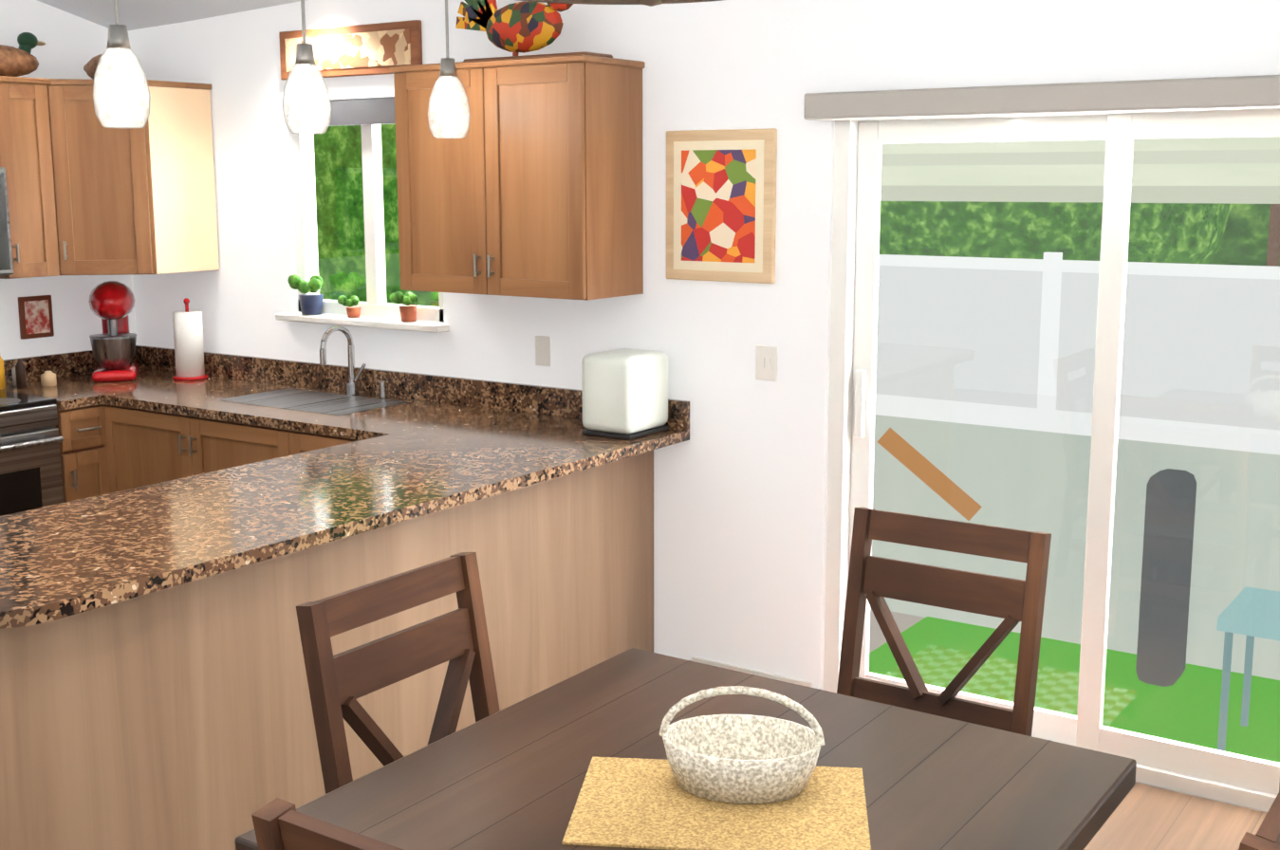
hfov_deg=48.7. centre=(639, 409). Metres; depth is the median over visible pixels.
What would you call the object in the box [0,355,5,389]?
condiment
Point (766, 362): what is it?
switch plate
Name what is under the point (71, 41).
wall
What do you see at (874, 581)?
dining chair
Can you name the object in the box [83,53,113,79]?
figurine
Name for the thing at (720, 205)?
picture frame
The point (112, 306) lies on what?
stand mixer
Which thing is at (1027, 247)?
trees
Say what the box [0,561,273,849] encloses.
peninsula panel
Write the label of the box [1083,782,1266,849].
floor
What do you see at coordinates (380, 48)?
framed picture
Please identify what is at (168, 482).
countertop
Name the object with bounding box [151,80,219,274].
upper cabinet
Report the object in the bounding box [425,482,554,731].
peninsula panel
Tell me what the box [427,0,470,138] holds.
pendant light
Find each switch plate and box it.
[535,335,550,366]
[755,344,777,381]
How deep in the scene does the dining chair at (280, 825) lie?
1.75 m
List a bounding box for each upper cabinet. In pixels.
[0,75,53,278]
[37,77,163,276]
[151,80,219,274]
[389,54,645,300]
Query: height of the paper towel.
0.348 m
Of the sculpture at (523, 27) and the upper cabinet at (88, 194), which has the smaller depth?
the sculpture at (523, 27)
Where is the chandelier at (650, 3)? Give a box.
[517,0,722,6]
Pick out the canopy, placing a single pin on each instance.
(1034, 172)
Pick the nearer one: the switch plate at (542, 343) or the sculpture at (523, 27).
the sculpture at (523, 27)
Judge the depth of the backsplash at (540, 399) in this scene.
5.57 m
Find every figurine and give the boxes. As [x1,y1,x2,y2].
[0,32,45,76]
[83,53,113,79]
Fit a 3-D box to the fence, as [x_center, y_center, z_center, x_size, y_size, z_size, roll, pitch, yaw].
[5.592,-0.009,11.513,21.000,2.400,0.170,6,11,34]
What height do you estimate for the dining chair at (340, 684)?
0.981 m
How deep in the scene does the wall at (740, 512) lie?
4.79 m
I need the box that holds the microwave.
[0,166,13,275]
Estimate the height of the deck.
1.166 m
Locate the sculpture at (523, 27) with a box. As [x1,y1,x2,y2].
[455,0,612,61]
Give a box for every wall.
[0,0,136,360]
[127,0,1279,690]
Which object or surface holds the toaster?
on the countertop
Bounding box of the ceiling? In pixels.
[37,0,305,30]
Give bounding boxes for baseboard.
[691,656,812,687]
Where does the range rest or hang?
on the floor
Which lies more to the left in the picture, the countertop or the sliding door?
the countertop
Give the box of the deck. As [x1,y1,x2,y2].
[868,393,1279,813]
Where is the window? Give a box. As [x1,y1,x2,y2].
[275,97,449,333]
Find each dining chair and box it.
[251,797,403,849]
[296,552,499,794]
[836,507,1051,736]
[1238,791,1279,849]
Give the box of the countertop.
[0,368,689,637]
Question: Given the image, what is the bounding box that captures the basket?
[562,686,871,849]
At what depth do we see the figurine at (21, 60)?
5.70 m
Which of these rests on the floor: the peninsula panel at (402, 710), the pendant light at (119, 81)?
the peninsula panel at (402, 710)
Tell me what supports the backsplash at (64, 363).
attached to the wall at (71, 41)
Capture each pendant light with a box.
[92,0,150,128]
[282,0,331,133]
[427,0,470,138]
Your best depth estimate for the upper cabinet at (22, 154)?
5.64 m
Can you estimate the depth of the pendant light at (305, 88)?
4.09 m
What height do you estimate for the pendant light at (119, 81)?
1.086 m
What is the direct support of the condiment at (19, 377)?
on the countertop
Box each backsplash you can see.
[3,345,136,383]
[136,345,689,428]
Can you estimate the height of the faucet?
0.284 m
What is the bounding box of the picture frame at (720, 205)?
[666,128,777,283]
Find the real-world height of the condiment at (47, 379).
0.060 m
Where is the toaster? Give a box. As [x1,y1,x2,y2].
[581,348,668,440]
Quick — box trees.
[313,123,1279,306]
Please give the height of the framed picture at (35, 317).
0.180 m
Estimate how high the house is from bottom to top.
3.420 m
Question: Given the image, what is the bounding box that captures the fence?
[875,252,1279,430]
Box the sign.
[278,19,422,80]
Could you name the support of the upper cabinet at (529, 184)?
attached to the wall at (740, 512)
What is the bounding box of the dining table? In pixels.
[234,648,1136,849]
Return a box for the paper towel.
[172,297,208,380]
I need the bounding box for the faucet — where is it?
[319,325,386,398]
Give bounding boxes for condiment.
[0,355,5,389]
[11,358,26,388]
[40,371,56,386]
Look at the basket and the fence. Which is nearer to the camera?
the basket
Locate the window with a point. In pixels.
(369, 116)
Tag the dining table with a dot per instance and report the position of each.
(511, 777)
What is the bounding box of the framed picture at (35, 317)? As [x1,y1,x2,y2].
[18,295,54,339]
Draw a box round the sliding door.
[823,108,1279,811]
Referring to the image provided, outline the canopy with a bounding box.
[880,136,1279,204]
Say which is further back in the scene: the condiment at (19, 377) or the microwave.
the condiment at (19, 377)
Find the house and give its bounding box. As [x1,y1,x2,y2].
[1266,204,1279,266]
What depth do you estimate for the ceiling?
5.95 m
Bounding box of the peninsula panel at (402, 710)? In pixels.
[265,516,432,808]
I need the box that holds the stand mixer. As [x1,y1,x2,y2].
[88,280,140,382]
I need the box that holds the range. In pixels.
[0,390,64,516]
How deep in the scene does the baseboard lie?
4.83 m
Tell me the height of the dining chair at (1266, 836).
0.981 m
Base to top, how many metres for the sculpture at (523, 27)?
0.301 m
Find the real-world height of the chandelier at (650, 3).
0.938 m

